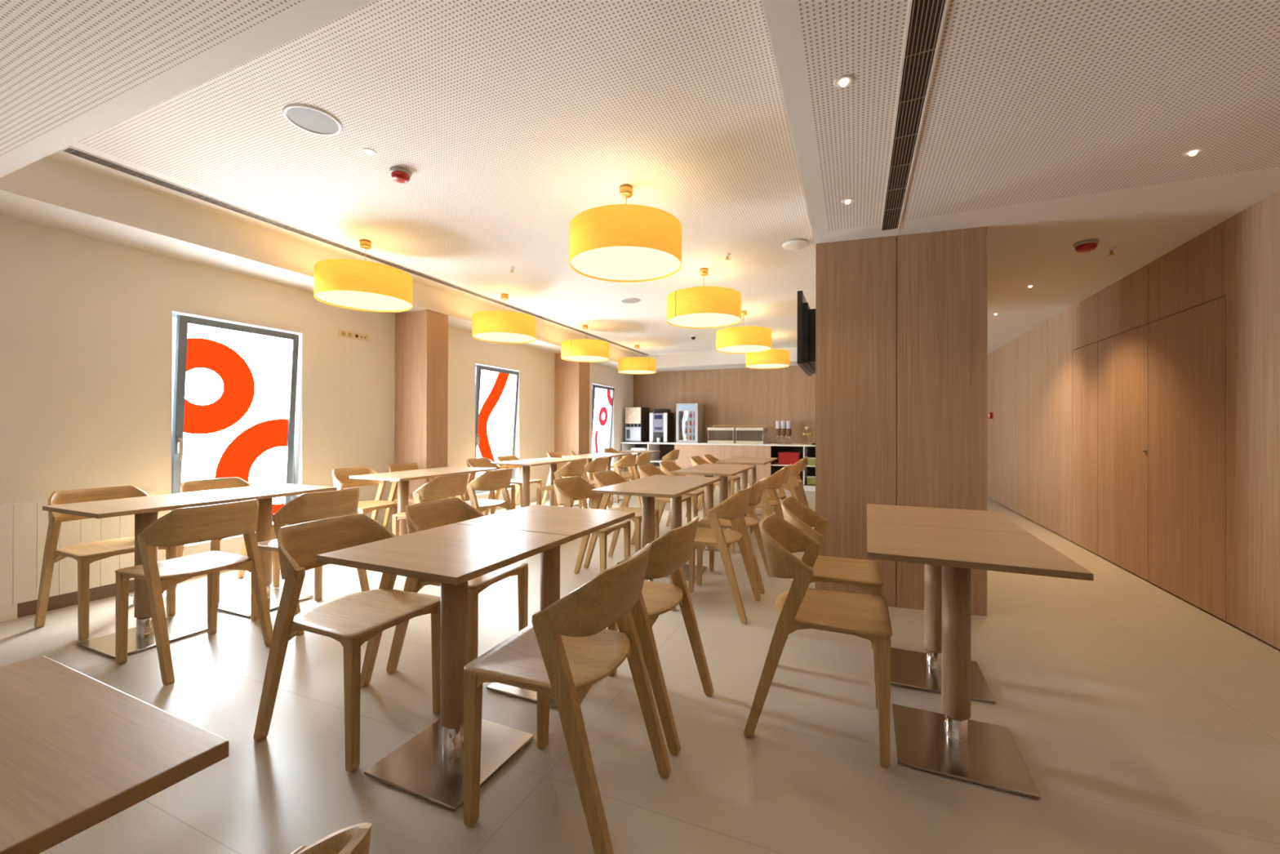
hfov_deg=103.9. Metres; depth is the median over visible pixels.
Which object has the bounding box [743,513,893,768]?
dining chair
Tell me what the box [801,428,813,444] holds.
tiered stand
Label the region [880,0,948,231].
ceiling vent
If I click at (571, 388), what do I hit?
wall column
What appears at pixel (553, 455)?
dining chair
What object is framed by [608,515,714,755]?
dining chair
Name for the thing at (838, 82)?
recessed light
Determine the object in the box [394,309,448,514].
wall column
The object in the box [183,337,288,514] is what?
print
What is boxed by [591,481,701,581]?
dining table
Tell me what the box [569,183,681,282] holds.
pendant lamp
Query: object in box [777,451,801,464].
crate
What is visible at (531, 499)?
baseboard
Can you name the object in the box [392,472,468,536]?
dining chair
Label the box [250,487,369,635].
dining chair
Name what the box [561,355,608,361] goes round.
diffuser
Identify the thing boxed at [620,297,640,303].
ceiling speaker
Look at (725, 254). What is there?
sprinkler
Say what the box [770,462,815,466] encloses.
shelf
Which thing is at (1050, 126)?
ceiling
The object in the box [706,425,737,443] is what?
display
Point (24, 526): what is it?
wainscoting
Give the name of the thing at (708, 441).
tray
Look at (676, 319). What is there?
diffuser
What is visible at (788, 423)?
canister
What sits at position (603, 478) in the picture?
dining chair
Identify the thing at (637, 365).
pendant lamp
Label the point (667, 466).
dining chair
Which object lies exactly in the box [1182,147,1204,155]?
recessed light
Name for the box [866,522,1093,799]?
dining table
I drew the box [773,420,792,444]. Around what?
dispenser
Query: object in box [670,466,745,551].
dining table
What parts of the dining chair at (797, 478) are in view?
leg, leg, backrest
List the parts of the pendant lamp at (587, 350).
lamp shade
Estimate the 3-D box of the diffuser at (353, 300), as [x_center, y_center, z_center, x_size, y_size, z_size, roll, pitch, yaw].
[-2.248,-1.036,4.095,0.692,0.004,0.692,0,0,-13]
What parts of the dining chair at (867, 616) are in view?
leg, backrest, leg, seat frame, seat, leg, leg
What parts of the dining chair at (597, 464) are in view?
leg, leg, seat, backrest, leg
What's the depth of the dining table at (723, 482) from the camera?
5.46 m
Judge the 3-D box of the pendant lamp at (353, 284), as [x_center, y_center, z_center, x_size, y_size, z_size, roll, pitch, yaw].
[-2.247,-1.271,4.096,0.704,0.499,0.705,0,0,-13]
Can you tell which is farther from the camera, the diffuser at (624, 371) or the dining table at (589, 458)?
the diffuser at (624, 371)
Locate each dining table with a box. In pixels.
[0,655,228,853]
[42,493,239,658]
[183,483,337,617]
[316,523,570,811]
[349,470,453,535]
[408,466,497,497]
[455,504,635,707]
[490,459,559,506]
[524,457,584,505]
[562,454,616,507]
[582,452,631,502]
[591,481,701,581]
[617,449,660,478]
[627,475,721,580]
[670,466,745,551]
[692,463,755,529]
[715,458,771,521]
[729,457,777,515]
[866,503,1030,703]
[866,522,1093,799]
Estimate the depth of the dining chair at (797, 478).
6.72 m
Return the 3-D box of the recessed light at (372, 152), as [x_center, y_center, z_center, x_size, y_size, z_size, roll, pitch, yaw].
[-1.494,-1.515,2.765,0.070,0.016,0.070,0,0,23]
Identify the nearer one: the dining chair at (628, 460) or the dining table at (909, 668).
the dining table at (909, 668)
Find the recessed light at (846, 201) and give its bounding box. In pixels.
[840,197,854,204]
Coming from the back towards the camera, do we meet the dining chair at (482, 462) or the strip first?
the dining chair at (482, 462)
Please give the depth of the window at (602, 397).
10.12 m
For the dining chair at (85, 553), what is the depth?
2.88 m
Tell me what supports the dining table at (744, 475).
on the floor
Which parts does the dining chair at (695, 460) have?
leg, backrest, leg, leg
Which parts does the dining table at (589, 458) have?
plate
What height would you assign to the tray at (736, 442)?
0.055 m
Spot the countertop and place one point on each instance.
(643, 442)
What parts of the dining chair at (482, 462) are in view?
leg, backrest, leg, leg, leg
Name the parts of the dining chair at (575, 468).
leg, seat, leg, leg, backrest, leg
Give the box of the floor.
[0,486,1279,853]
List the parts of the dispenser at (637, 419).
panel, panel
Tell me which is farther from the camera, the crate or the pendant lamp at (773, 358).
the crate
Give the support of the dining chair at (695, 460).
on the floor
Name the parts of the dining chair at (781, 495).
leg, leg, seat, leg, backrest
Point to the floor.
(1141, 719)
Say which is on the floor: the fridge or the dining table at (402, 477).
the dining table at (402, 477)
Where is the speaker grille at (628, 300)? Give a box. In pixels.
[622,298,639,302]
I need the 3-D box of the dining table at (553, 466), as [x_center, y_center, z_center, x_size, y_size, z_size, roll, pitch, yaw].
[-1.150,0.803,6.643,0.594,0.750,0.594,0,0,23]
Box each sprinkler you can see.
[509,266,515,272]
[724,253,730,260]
[1106,246,1116,255]
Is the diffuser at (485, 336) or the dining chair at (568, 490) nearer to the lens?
the dining chair at (568, 490)
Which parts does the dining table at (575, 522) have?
plate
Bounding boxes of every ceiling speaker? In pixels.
[282,103,342,135]
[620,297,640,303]
[781,238,808,250]
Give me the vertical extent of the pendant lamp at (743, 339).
0.499 m
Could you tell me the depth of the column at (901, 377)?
3.27 m
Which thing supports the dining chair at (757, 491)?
on the floor
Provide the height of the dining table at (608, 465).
0.750 m
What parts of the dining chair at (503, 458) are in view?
leg, backrest, leg, leg, seat frame, seat, leg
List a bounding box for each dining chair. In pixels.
[34,485,176,639]
[115,498,272,685]
[175,476,279,603]
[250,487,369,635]
[253,513,440,772]
[290,822,372,853]
[332,466,397,520]
[382,462,448,528]
[386,497,528,672]
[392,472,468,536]
[463,542,671,853]
[464,457,515,515]
[465,467,512,513]
[494,455,542,511]
[536,459,587,508]
[542,451,583,504]
[553,475,631,573]
[578,457,611,508]
[583,470,659,568]
[604,448,631,480]
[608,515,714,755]
[610,453,640,506]
[616,452,651,502]
[631,463,691,544]
[655,448,679,475]
[658,460,704,526]
[669,484,760,624]
[684,455,731,517]
[696,477,772,594]
[698,453,740,510]
[729,467,784,552]
[743,463,791,533]
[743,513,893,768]
[761,458,803,519]
[771,456,808,511]
[781,496,883,682]
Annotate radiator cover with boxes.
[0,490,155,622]
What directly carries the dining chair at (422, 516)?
on the floor
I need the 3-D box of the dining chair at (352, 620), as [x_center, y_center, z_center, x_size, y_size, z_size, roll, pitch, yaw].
[-1.113,0.774,1.973,0.506,0.785,0.465,0,0,23]
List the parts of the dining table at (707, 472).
plate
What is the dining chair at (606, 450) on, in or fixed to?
on the floor
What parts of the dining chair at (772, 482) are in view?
leg, seat frame, seat, leg, leg, backrest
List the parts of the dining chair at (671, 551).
leg, leg, backrest, seat, seat frame, leg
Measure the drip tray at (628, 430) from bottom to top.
0.190 m
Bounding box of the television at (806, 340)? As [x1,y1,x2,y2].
[796,290,815,376]
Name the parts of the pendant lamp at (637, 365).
lamp shade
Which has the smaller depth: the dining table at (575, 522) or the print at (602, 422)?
the dining table at (575, 522)
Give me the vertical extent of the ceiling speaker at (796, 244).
0.036 m
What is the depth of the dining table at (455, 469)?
4.93 m
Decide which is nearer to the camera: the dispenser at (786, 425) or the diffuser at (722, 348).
the diffuser at (722, 348)
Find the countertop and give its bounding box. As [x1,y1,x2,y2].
[620,441,815,446]
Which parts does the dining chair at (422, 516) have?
leg, backrest, seat frame, leg, seat, leg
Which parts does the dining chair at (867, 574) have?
backrest, leg, leg, seat frame, seat, leg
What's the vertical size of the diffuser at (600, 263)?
0.004 m
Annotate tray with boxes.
[626,429,630,438]
[707,440,737,443]
[735,440,766,444]
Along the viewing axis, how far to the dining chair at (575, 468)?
5.84 m
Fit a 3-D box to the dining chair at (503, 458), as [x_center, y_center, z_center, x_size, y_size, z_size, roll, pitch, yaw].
[-1.645,0.784,6.714,0.506,0.785,0.465,0,0,24]
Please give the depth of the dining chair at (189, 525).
2.46 m
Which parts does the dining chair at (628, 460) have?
leg, leg, backrest, seat, leg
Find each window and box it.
[171,313,298,525]
[475,364,519,493]
[591,384,614,460]
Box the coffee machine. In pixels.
[649,408,674,442]
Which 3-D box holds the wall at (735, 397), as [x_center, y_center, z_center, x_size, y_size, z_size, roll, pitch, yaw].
[2.970,-0.217,10.235,7.135,2.830,0.150,0,0,23]
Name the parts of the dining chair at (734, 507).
leg, leg, seat frame, seat, leg, backrest, leg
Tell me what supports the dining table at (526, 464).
on the floor
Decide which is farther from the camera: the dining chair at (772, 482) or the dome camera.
the dome camera
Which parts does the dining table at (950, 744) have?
plate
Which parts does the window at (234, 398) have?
handle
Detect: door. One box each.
[1097,324,1148,581]
[1148,296,1226,621]
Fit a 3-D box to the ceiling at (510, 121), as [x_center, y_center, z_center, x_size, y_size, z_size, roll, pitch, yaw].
[0.092,-1.536,5.844,3.945,0.050,8.700,0,0,23]
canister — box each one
[775,420,780,439]
[781,420,786,439]
[786,420,791,439]
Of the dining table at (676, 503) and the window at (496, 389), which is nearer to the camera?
the dining table at (676, 503)
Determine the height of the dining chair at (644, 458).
0.785 m
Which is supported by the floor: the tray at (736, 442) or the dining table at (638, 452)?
the dining table at (638, 452)
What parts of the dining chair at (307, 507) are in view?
leg, seat, seat frame, leg, backrest, leg, leg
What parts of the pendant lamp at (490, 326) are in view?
lamp shade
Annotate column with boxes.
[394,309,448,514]
[554,352,589,478]
[815,226,987,616]
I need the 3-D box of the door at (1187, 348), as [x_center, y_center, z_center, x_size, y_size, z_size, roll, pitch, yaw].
[3.710,0.192,3.411,0.020,1.960,0.864,0,0,23]
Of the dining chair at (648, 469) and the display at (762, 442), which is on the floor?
the dining chair at (648, 469)
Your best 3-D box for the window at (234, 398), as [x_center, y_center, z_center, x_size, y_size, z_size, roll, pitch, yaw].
[-3.357,0.020,4.196,0.187,1.771,0.957,0,0,23]
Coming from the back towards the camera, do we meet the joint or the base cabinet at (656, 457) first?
the base cabinet at (656, 457)
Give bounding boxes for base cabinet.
[622,443,674,480]
[674,444,775,487]
[770,445,815,491]
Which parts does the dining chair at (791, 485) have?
leg, seat, leg, leg, backrest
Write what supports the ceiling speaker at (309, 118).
attached to the ceiling at (510, 121)
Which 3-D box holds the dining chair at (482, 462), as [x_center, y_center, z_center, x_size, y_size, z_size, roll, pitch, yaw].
[-1.870,0.782,6.191,0.506,0.785,0.465,0,0,25]
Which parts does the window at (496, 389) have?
handle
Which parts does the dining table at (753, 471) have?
plate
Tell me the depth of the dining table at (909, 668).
2.35 m
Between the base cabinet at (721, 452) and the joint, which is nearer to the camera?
the joint
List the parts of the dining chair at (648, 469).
leg, backrest, leg, seat frame, seat, leg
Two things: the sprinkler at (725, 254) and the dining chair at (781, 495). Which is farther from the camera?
the dining chair at (781, 495)
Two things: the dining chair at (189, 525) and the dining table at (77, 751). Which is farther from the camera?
the dining chair at (189, 525)
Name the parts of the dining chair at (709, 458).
leg, backrest, seat, leg, leg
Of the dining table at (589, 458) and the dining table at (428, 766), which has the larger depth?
the dining table at (589, 458)
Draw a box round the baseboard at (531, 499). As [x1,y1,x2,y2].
[387,493,550,532]
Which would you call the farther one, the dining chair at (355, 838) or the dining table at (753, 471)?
the dining table at (753, 471)
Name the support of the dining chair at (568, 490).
on the floor
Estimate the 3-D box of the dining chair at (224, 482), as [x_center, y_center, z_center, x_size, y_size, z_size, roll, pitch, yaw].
[-2.943,0.773,3.571,0.506,0.785,0.465,0,0,22]
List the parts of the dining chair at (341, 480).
leg, backrest, leg, seat frame, seat, leg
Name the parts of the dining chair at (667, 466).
leg, backrest, leg, seat frame, seat, leg, leg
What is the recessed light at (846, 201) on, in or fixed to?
in the ceiling at (1050, 126)
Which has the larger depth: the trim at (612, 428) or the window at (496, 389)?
the trim at (612, 428)
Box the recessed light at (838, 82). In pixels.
[833,74,854,88]
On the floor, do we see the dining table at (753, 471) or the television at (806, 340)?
the dining table at (753, 471)
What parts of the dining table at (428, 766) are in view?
plate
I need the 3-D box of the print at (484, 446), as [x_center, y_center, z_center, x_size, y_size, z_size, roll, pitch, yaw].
[-2.091,0.030,7.091,0.001,1.617,0.620,4,2,23]
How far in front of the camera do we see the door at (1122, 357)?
4.16 m
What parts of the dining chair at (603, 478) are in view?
leg, backrest, leg, seat, leg, seat frame, leg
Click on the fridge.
(698, 408)
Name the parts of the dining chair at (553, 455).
leg, backrest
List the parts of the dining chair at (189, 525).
leg, leg, seat, seat frame, backrest, leg, leg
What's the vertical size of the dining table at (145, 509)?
0.750 m
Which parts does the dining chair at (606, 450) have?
backrest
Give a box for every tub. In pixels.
[805,475,815,484]
[806,457,815,465]
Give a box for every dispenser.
[625,407,649,442]
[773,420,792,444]
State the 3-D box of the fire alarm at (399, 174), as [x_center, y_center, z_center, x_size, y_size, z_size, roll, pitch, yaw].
[-1.425,-1.493,2.980,0.116,0.058,0.116,0,0,23]
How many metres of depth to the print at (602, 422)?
10.16 m
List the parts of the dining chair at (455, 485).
leg, seat, seat frame, leg, backrest, leg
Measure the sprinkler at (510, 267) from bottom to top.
0.049 m
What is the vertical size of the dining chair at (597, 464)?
0.785 m
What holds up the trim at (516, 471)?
attached to the wall at (86, 321)
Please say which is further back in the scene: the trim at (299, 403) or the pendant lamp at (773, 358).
the pendant lamp at (773, 358)
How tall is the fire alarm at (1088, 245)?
0.058 m
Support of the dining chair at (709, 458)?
on the floor
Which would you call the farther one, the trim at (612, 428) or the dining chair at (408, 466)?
the trim at (612, 428)
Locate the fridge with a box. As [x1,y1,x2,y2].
[675,403,703,443]
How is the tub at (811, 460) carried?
on the base cabinet at (809, 451)
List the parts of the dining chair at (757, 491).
leg, leg, seat, seat frame, leg, backrest, leg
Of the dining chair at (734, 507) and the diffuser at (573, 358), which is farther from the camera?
the diffuser at (573, 358)
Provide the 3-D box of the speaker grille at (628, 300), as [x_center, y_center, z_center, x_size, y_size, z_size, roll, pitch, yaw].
[-0.112,-1.508,5.987,0.216,0.001,0.216,0,0,23]
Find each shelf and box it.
[649,459,671,462]
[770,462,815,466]
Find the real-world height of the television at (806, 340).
0.550 m
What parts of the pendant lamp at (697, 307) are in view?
lamp shade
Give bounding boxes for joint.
[895,237,897,605]
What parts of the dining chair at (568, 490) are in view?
leg, backrest, leg, leg, seat frame, seat, leg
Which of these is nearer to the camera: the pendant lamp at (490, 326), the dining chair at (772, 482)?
the dining chair at (772, 482)
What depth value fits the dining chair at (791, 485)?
6.05 m
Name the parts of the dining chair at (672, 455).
backrest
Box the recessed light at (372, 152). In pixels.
[362,147,376,155]
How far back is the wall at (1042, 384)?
3.59 m
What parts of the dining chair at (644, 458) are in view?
leg, seat, leg, backrest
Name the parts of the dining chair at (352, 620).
leg, backrest, leg, seat frame, seat, leg, leg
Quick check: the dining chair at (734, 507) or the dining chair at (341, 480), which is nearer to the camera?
the dining chair at (734, 507)
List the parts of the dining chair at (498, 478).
leg, seat, backrest, seat frame, leg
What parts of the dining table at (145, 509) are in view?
plate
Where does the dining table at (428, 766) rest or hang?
on the floor
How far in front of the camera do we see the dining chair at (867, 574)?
2.51 m
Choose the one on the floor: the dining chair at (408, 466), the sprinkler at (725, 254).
the dining chair at (408, 466)
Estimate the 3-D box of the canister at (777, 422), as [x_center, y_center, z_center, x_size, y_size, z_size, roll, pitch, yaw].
[2.688,0.056,9.739,0.096,0.355,0.118,0,0,23]
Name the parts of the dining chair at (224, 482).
leg, leg, backrest, leg, leg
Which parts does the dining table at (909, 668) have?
plate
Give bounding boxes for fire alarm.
[389,166,411,183]
[1073,239,1098,252]
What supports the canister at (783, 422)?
on the dispenser at (786, 425)
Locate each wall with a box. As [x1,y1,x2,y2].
[0,213,633,579]
[633,365,815,444]
[986,189,1279,648]
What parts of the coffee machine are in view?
panel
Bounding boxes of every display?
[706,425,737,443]
[735,425,767,444]
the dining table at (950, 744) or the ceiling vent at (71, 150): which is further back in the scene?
the ceiling vent at (71, 150)
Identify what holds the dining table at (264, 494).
on the floor
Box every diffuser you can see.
[315,290,411,310]
[472,332,534,342]
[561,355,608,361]
[570,246,680,279]
[618,369,655,373]
[667,312,740,327]
[716,345,770,352]
[746,364,789,368]
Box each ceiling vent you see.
[59,145,649,355]
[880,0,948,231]
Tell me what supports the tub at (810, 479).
in the base cabinet at (809, 451)
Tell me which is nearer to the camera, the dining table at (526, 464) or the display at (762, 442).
the dining table at (526, 464)
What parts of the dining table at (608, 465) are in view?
plate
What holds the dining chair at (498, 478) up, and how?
on the floor
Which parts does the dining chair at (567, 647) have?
leg, leg, seat, seat frame, leg, backrest, leg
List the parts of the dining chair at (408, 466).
leg, backrest, seat, seat frame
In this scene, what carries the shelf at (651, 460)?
attached to the base cabinet at (656, 457)
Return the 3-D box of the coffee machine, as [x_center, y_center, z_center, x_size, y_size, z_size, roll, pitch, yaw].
[0.478,-0.030,10.866,0.400,0.720,0.460,0,0,23]
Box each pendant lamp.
[314,239,412,311]
[471,293,536,343]
[560,324,608,362]
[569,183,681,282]
[617,344,656,374]
[666,267,741,328]
[715,310,771,353]
[745,348,789,368]
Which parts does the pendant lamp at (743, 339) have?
lamp shade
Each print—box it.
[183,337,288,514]
[477,372,509,462]
[594,389,612,453]
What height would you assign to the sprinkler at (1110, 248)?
0.049 m
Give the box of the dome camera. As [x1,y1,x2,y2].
[690,334,696,339]
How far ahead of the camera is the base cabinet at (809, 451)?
9.94 m
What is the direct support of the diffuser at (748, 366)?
attached to the pendant lamp at (773, 358)
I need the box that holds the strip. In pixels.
[337,328,368,341]
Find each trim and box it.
[170,310,302,548]
[475,362,519,496]
[591,382,613,471]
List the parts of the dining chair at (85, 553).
leg, leg, seat, backrest, seat frame, leg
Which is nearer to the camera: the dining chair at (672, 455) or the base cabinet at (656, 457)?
the dining chair at (672, 455)
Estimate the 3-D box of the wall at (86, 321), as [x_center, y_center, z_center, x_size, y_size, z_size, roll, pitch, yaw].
[-2.834,-0.245,5.520,0.200,2.830,13.100,0,0,23]
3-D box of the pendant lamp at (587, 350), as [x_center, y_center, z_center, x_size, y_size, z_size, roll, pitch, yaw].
[-0.813,-1.259,7.430,0.704,0.499,0.705,0,0,28]
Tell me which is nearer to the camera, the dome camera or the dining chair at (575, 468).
the dining chair at (575, 468)
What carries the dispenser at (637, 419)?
on the countertop
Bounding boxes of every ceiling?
[0,0,1279,372]
[46,0,815,355]
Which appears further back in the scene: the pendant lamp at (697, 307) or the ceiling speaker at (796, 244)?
the pendant lamp at (697, 307)
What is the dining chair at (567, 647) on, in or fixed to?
on the floor

